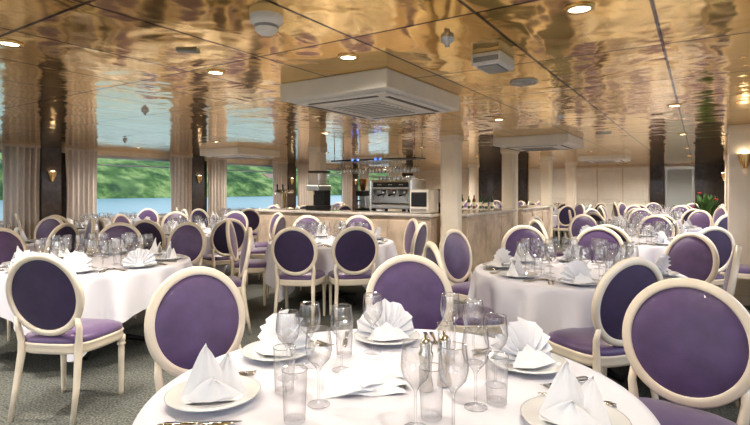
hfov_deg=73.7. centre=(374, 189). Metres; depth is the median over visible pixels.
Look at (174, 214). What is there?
dining chair
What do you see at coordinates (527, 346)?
folded napkin
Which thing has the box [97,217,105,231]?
dining chair
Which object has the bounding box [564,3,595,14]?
recessed light
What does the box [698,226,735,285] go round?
dining chair
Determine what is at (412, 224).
dining chair
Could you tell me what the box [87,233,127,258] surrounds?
place setting
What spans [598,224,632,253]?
dining chair
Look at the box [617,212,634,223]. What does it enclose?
place setting
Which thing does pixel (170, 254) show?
place setting
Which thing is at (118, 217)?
dining chair
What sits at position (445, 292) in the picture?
wine glass
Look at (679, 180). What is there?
door
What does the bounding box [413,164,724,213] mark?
wall
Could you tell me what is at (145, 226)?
dining chair
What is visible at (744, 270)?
dining chair
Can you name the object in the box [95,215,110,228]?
place setting
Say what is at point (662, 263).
place setting
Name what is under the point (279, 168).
pleated curtain
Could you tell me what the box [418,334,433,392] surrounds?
pepper mill
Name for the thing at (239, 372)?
fork
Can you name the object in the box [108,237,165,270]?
place setting
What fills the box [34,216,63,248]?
dining chair
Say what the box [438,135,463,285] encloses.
structural column
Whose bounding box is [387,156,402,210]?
structural column
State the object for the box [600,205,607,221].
dining chair
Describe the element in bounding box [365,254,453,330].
dining chair
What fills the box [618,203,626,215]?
dining chair
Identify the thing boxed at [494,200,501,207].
dining chair
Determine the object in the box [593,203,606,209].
dining chair
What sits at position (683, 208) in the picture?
dining chair
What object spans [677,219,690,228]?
place setting
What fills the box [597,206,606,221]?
dining chair
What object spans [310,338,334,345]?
fork
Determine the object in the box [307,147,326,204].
structural column
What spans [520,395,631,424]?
dinner plate
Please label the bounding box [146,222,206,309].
dining chair
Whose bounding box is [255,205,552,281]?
bar counter
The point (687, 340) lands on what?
dining chair
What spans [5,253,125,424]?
dining chair
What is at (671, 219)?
dining chair
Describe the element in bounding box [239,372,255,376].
fork
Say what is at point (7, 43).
recessed light
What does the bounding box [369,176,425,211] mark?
espresso machine
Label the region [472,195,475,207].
liquor bottle
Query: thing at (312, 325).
wine glass
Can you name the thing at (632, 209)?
dining chair
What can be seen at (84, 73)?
ceiling
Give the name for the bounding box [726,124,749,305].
pilaster
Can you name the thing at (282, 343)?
water tumbler
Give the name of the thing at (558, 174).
door
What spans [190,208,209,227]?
dining chair
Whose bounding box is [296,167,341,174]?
window
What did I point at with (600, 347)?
dining chair
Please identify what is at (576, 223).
dining chair
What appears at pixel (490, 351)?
water tumbler
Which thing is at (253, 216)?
dining chair
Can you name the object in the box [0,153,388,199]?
wooded hillside
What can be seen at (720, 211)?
dining chair
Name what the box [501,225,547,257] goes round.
dining chair
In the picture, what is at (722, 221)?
dining chair
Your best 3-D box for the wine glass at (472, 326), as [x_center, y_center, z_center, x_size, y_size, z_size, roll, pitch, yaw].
[0.300,0.532,1.490,0.081,0.232,0.081,0,0,-37]
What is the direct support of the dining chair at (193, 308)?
on the floor
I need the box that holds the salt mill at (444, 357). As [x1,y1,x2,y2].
[437,331,451,387]
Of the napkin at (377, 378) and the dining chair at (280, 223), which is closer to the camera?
the napkin at (377, 378)
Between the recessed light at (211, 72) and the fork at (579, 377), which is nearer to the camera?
the fork at (579, 377)
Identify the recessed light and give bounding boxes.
[0,39,23,47]
[206,70,225,74]
[338,54,358,60]
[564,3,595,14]
[666,104,681,106]
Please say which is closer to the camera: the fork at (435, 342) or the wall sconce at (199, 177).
the fork at (435, 342)
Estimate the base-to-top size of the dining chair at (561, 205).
1.028 m
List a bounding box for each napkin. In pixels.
[181,344,244,403]
[254,309,312,356]
[324,361,410,397]
[357,298,414,340]
[490,316,555,368]
[539,360,610,424]
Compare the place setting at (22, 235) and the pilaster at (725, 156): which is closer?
the place setting at (22, 235)
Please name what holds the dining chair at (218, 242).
on the floor
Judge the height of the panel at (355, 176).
2.200 m
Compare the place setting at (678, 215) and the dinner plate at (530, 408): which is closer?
the dinner plate at (530, 408)
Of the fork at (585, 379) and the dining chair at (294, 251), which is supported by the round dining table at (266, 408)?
the fork at (585, 379)
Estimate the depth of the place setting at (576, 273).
3.44 m
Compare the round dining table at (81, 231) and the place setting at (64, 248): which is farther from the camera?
the round dining table at (81, 231)
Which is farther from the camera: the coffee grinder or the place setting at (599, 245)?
the coffee grinder
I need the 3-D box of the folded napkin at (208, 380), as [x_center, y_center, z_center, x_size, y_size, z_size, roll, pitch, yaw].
[-0.503,0.558,1.559,0.197,0.158,0.140,0,0,-11]
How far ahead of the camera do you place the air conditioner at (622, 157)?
11.54 m
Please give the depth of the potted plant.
11.99 m
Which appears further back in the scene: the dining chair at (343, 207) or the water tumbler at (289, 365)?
the dining chair at (343, 207)
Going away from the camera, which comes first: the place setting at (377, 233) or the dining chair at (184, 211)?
the place setting at (377, 233)
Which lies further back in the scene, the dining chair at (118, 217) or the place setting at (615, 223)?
the place setting at (615, 223)
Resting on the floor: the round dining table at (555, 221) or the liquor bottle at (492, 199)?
the round dining table at (555, 221)
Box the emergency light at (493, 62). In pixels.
[472,50,513,73]
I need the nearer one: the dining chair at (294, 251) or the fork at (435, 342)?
the fork at (435, 342)
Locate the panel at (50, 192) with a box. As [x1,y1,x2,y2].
[39,146,61,220]
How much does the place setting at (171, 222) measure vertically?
0.232 m
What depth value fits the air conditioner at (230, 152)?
9.66 m
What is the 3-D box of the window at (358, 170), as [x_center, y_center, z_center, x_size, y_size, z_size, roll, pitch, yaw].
[0.002,-0.060,18.778,0.080,1.280,2.600,0,0,33]
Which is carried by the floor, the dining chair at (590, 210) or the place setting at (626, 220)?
the dining chair at (590, 210)
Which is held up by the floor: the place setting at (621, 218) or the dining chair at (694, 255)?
the dining chair at (694, 255)
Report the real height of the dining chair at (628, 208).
1.028 m
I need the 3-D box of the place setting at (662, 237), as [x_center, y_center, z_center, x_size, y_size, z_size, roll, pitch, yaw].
[3.420,0.532,6.025,0.448,0.232,0.502,0,0,-3]
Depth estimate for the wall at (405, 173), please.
11.05 m
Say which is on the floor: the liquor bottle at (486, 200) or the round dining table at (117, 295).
the round dining table at (117, 295)
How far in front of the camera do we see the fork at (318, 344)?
2.08 m
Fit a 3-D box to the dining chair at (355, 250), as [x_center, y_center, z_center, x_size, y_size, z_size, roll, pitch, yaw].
[-0.245,0.889,5.429,0.518,1.028,0.543,0,0,-11]
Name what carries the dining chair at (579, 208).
on the floor
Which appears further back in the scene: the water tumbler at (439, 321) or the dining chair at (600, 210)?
the dining chair at (600, 210)
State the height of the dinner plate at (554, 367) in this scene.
0.024 m
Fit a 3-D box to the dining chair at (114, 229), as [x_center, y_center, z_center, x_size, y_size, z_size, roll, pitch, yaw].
[-2.885,0.889,5.576,0.518,1.028,0.543,0,0,-19]
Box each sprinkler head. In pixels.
[141,109,148,114]
[441,36,453,46]
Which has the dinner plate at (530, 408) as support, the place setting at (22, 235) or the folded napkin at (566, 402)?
the folded napkin at (566, 402)
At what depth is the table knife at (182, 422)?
1.37 m
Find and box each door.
[529,169,539,202]
[553,169,564,207]
[576,168,596,207]
[598,168,621,218]
[623,167,648,206]
[665,166,693,208]
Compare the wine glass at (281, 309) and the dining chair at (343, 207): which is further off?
the dining chair at (343, 207)
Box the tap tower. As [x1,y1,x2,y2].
[275,184,293,208]
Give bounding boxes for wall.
[0,146,412,226]
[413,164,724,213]
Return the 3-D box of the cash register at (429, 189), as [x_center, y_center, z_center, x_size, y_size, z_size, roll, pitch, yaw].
[1.075,0.190,8.542,0.380,0.406,0.400,0,0,33]
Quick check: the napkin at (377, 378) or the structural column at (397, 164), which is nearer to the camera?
the napkin at (377, 378)
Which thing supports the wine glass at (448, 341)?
on the round dining table at (266, 408)
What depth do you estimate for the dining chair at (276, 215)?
8.54 m
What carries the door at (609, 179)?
in the wall at (708, 179)
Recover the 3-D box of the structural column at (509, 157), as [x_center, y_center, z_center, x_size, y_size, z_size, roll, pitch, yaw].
[2.628,0.300,9.740,0.310,2.200,0.310,0,0,33]
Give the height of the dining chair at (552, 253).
1.028 m
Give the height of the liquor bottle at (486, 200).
0.268 m
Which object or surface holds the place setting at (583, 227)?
on the round dining table at (651, 253)
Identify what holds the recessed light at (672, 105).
in the ceiling
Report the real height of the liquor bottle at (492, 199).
0.290 m
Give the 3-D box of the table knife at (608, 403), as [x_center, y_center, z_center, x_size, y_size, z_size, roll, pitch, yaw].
[0.620,0.642,1.542,0.225,0.009,0.020,0,0,26]
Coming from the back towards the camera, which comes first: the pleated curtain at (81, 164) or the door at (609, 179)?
the door at (609, 179)
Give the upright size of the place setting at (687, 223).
0.232 m
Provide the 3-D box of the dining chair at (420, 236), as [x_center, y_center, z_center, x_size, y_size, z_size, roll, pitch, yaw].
[0.333,0.889,5.985,0.543,1.028,0.518,0,0,23]
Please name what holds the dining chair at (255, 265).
on the floor
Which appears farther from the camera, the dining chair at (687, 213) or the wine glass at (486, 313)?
the dining chair at (687, 213)
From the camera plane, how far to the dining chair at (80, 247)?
7.58 m
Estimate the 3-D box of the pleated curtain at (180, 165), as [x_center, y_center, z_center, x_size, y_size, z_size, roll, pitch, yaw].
[-4.446,0.066,11.460,0.133,1.728,0.602,0,0,33]
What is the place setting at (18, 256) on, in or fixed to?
on the round dining table at (117, 295)
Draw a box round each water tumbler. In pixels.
[273,343,295,392]
[281,365,307,422]
[335,316,353,355]
[418,362,443,417]
[437,321,455,361]
[484,351,508,402]
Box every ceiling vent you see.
[176,49,199,53]
[510,79,537,85]
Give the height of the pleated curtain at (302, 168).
1.728 m
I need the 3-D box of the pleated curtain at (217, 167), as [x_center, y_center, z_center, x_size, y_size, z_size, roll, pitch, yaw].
[-3.890,0.066,12.315,0.133,1.728,0.602,0,0,33]
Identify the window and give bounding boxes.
[97,155,169,218]
[207,163,272,212]
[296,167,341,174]
[358,170,388,205]
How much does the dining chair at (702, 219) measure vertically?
1.028 m
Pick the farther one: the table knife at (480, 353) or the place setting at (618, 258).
the place setting at (618, 258)
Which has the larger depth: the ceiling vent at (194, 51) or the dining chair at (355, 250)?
the dining chair at (355, 250)
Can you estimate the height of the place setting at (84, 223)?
0.232 m
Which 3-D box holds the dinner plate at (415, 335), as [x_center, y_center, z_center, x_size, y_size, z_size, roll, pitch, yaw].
[0.050,0.636,2.160,0.286,0.024,0.286,0,0,0]
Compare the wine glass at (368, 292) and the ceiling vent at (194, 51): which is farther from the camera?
the ceiling vent at (194, 51)
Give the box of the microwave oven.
[410,190,437,212]
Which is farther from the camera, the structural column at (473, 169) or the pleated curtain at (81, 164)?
the structural column at (473, 169)
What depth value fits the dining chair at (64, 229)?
5.72 m
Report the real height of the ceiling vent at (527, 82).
0.012 m
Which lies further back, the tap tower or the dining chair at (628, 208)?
the dining chair at (628, 208)
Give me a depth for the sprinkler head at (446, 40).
2.61 m
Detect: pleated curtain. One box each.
[0,143,40,238]
[64,147,97,224]
[169,154,192,219]
[206,157,226,216]
[272,161,287,207]
[296,163,308,206]
[341,166,352,207]
[359,167,369,190]
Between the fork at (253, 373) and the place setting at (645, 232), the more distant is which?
the place setting at (645, 232)
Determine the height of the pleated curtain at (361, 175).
1.728 m
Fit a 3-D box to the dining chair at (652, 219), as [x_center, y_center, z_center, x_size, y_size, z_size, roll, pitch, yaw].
[4.088,0.889,7.348,0.518,1.028,0.543,0,0,38]
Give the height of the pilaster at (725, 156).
2.200 m
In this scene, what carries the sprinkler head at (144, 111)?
attached to the ceiling
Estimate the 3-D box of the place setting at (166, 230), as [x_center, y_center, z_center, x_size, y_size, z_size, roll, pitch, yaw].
[-2.955,0.532,7.310,0.448,0.232,0.502,0,0,28]
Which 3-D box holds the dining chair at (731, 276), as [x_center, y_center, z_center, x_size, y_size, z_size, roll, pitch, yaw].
[2.260,0.889,3.536,0.543,1.028,0.518,0,0,34]
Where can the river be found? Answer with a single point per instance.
(114, 206)
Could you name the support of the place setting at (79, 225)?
on the round dining table at (81, 231)
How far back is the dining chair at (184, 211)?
9.73 m
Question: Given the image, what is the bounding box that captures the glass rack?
[331,143,425,173]
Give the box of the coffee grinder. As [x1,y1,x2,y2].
[355,178,370,210]
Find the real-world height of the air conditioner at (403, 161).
0.134 m
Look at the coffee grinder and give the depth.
9.34 m
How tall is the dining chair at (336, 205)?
1.028 m
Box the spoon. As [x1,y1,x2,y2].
[471,347,491,351]
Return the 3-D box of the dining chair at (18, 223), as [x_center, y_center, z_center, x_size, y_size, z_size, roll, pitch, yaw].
[-5.587,0.889,8.216,0.542,1.028,0.518,0,0,-39]
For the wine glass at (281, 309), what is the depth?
1.71 m
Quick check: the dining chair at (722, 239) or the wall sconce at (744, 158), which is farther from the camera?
the wall sconce at (744, 158)
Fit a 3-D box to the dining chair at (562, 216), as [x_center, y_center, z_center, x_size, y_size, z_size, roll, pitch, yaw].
[4.654,0.889,12.484,0.518,1.028,0.542,0,0,-13]
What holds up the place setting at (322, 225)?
on the round dining table at (387, 250)
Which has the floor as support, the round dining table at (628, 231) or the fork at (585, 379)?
the round dining table at (628, 231)
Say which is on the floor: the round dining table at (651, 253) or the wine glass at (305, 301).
the round dining table at (651, 253)
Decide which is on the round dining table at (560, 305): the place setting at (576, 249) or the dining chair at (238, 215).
the place setting at (576, 249)
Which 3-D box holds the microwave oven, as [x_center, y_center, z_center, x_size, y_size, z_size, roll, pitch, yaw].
[0.758,0.173,7.723,0.320,0.360,0.380,0,0,33]
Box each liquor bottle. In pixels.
[467,196,470,207]
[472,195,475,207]
[479,196,481,207]
[484,196,487,208]
[490,195,493,208]
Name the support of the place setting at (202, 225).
on the round dining table at (222, 268)
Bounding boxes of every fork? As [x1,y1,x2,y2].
[238,370,256,373]
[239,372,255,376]
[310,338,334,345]
[310,340,328,346]
[429,332,437,344]
[540,376,587,386]
[547,378,589,388]
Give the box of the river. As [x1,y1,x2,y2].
[0,195,358,219]
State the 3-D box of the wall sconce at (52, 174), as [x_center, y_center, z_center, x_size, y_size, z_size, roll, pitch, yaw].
[-5.918,-0.255,9.184,0.070,0.190,0.150,0,0,33]
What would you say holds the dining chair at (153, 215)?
on the floor
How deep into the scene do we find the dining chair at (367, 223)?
7.47 m
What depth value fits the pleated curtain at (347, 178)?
16.85 m
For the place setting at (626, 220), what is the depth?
8.70 m
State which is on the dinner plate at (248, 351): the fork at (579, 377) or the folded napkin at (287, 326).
the folded napkin at (287, 326)
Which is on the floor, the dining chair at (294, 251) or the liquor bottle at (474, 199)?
the dining chair at (294, 251)
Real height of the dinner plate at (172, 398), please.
0.024 m
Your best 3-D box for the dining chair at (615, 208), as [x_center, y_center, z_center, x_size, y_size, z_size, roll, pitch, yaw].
[7.020,0.889,14.093,0.543,1.028,0.518,0,0,13]
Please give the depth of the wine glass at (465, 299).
1.88 m
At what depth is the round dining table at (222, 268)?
7.06 m
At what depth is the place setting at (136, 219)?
8.75 m
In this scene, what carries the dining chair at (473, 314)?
on the floor
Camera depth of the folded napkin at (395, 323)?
2.18 m
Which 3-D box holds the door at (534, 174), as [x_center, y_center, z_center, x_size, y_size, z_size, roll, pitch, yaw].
[5.956,0.315,18.134,0.740,2.130,0.095,0,0,33]
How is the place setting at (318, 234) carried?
on the round dining table at (387, 250)
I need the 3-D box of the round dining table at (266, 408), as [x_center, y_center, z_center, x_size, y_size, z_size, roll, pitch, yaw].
[0.062,1.024,1.602,1.663,0.749,1.665,0,0,4]
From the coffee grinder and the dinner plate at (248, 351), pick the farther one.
the coffee grinder
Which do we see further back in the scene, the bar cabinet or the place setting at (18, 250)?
the bar cabinet
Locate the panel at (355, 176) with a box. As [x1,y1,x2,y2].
[352,167,357,209]
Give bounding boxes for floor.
[0,230,749,424]
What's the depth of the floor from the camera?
3.84 m
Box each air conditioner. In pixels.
[200,147,279,158]
[281,68,458,119]
[350,157,405,164]
[493,133,583,150]
[578,154,630,162]
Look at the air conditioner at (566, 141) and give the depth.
7.44 m
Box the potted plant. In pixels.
[693,192,720,217]
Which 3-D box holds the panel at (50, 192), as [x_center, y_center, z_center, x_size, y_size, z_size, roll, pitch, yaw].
[-5.989,0.300,9.231,0.100,2.200,0.340,0,0,33]
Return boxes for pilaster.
[724,155,727,209]
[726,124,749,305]
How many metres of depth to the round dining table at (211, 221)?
10.76 m
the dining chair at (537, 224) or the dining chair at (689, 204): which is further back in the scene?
the dining chair at (689, 204)
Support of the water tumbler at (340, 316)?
on the round dining table at (266, 408)
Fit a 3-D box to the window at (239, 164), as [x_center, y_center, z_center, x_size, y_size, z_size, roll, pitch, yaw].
[-3.506,-0.060,13.377,0.080,1.280,2.600,0,0,33]
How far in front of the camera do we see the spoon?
2.01 m
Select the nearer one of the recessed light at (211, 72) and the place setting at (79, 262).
the recessed light at (211, 72)
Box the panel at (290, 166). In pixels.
[287,162,294,208]
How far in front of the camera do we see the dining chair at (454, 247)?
4.76 m
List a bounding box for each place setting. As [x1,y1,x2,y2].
[0,237,68,267]
[0,238,71,270]
[5,223,35,243]
[50,234,84,258]
[62,239,110,273]
[75,214,97,228]
[81,213,97,225]
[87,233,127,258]
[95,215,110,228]
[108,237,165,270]
[119,213,137,224]
[120,232,176,256]
[122,212,140,222]
[125,234,183,262]
[162,218,185,235]
[166,216,188,229]
[197,219,211,228]
[210,208,230,219]
[310,225,327,246]
[311,221,335,238]
[349,221,387,240]
[482,240,544,270]
[490,243,556,281]
[510,238,554,266]
[546,237,596,264]
[546,245,605,285]
[579,221,610,232]
[591,238,633,268]
[598,245,638,276]
[606,242,679,278]
[607,215,632,225]
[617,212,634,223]
[617,213,643,227]
[628,220,657,238]
[642,223,669,245]
[652,221,684,239]
[664,208,682,217]
[665,213,696,227]
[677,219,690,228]
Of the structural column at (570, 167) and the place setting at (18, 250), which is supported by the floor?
the structural column at (570, 167)
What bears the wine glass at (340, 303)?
on the round dining table at (266, 408)
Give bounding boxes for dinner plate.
[164,375,260,411]
[241,340,314,360]
[353,331,419,344]
[487,352,568,373]
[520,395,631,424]
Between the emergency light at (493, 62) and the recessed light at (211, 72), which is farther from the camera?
the recessed light at (211, 72)
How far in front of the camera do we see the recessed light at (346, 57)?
3.00 m
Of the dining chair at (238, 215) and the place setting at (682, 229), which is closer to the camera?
the place setting at (682, 229)
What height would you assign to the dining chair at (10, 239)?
1.028 m
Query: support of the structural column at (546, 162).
on the floor
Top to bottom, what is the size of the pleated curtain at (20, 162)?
1.728 m
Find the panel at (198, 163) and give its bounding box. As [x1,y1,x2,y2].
[192,156,204,210]
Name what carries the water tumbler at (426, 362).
on the round dining table at (266, 408)
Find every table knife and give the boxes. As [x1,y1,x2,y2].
[157,420,241,424]
[342,331,348,347]
[473,350,492,355]
[538,392,616,407]
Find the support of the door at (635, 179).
in the wall at (708, 179)
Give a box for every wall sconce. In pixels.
[47,171,56,180]
[196,175,201,182]
[737,153,749,168]
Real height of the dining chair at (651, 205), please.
1.028 m
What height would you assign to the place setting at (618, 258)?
0.232 m
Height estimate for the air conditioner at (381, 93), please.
0.164 m
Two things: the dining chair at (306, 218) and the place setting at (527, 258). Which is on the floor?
the dining chair at (306, 218)
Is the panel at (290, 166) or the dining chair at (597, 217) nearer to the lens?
the dining chair at (597, 217)
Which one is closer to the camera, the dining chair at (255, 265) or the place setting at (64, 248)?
the place setting at (64, 248)
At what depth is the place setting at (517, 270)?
3.73 m
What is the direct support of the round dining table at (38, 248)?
on the floor
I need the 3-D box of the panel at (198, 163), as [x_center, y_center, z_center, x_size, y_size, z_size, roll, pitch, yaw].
[-4.236,0.300,11.931,0.100,2.200,0.340,0,0,33]
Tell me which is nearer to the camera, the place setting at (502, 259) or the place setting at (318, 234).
the place setting at (502, 259)
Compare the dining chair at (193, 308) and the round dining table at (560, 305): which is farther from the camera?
the round dining table at (560, 305)
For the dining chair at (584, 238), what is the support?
on the floor
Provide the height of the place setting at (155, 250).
0.232 m
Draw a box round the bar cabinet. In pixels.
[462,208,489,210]
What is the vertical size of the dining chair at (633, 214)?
1.028 m
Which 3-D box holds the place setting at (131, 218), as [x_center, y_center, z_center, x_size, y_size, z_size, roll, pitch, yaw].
[-4.595,0.532,9.382,0.448,0.232,0.502,0,0,20]
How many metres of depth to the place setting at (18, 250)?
4.32 m
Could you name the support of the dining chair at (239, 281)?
on the floor
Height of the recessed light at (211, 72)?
0.010 m
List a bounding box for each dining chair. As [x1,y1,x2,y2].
[0,227,26,340]
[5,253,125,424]
[15,213,21,234]
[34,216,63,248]
[44,223,78,253]
[50,215,82,251]
[82,218,94,253]
[95,222,142,318]
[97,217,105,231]
[111,214,131,224]
[133,219,165,250]
[136,208,159,223]
[144,266,245,392]
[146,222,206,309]
[161,211,189,227]
[181,209,188,217]
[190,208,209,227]
[202,218,245,268]
[224,211,248,228]
[226,220,268,305]
[228,227,252,333]
[241,208,259,241]
[246,215,286,284]
[254,212,281,247]
[270,226,326,326]
[292,215,323,290]
[328,226,378,325]
[331,202,343,209]
[337,205,352,209]
[342,215,374,289]
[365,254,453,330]
[398,218,417,255]
[410,222,427,256]
[423,241,505,334]
[439,229,471,303]
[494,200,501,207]
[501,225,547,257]
[529,215,563,256]
[530,219,554,257]
[548,257,663,398]
[553,205,575,246]
[556,203,564,236]
[560,204,584,239]
[568,214,597,237]
[573,226,625,260]
[584,208,600,214]
[587,212,606,224]
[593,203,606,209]
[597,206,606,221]
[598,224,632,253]
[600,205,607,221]
[613,203,618,216]
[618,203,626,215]
[622,278,749,424]
[624,205,640,216]
[625,208,638,219]
[628,208,652,223]
[637,215,674,236]
[645,202,662,211]
[658,214,678,235]
[665,232,719,283]
[669,205,689,216]
[680,209,698,224]
[687,203,699,209]
[688,210,712,228]
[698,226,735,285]
[712,207,726,225]
[714,214,727,230]
[718,264,749,287]
[723,245,741,406]
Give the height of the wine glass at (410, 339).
0.232 m
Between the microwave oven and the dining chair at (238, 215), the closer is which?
the microwave oven
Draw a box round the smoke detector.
[250,10,282,36]
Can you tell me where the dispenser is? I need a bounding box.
[306,171,330,209]
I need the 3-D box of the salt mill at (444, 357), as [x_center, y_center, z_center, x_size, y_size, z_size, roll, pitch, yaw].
[0.230,0.557,1.660,0.050,0.182,0.050,0,0,0]
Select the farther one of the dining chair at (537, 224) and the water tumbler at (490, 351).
the dining chair at (537, 224)
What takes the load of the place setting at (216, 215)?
on the round dining table at (211, 221)
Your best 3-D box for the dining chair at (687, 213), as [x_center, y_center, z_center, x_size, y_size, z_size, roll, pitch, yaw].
[6.438,0.889,10.301,0.518,1.028,0.543,0,0,4]
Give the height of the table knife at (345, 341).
0.009 m
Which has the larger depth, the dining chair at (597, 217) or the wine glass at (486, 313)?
the dining chair at (597, 217)
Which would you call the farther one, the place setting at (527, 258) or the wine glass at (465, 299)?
the place setting at (527, 258)
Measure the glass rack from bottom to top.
0.500 m
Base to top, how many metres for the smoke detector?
0.088 m
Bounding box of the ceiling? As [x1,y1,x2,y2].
[0,0,749,170]
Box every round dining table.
[0,252,192,361]
[26,240,43,252]
[77,225,98,252]
[132,329,660,424]
[164,228,254,273]
[210,217,259,241]
[264,236,397,304]
[467,258,687,382]
[553,215,568,236]
[569,235,672,264]
[617,223,701,234]
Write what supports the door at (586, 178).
in the wall at (708, 179)
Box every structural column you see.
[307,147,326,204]
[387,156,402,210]
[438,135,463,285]
[468,165,479,203]
[500,149,518,226]
[539,156,553,248]
[564,162,576,238]
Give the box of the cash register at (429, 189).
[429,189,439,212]
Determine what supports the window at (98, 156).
in the wall at (405, 173)
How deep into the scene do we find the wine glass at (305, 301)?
1.84 m
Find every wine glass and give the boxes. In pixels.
[276,309,299,381]
[299,301,320,368]
[305,325,331,408]
[330,303,352,372]
[362,292,382,354]
[400,339,430,424]
[438,341,468,393]
[440,292,459,354]
[462,299,483,364]
[462,326,489,411]
[483,313,507,388]
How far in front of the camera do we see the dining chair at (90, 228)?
6.58 m
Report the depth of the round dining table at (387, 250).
5.89 m

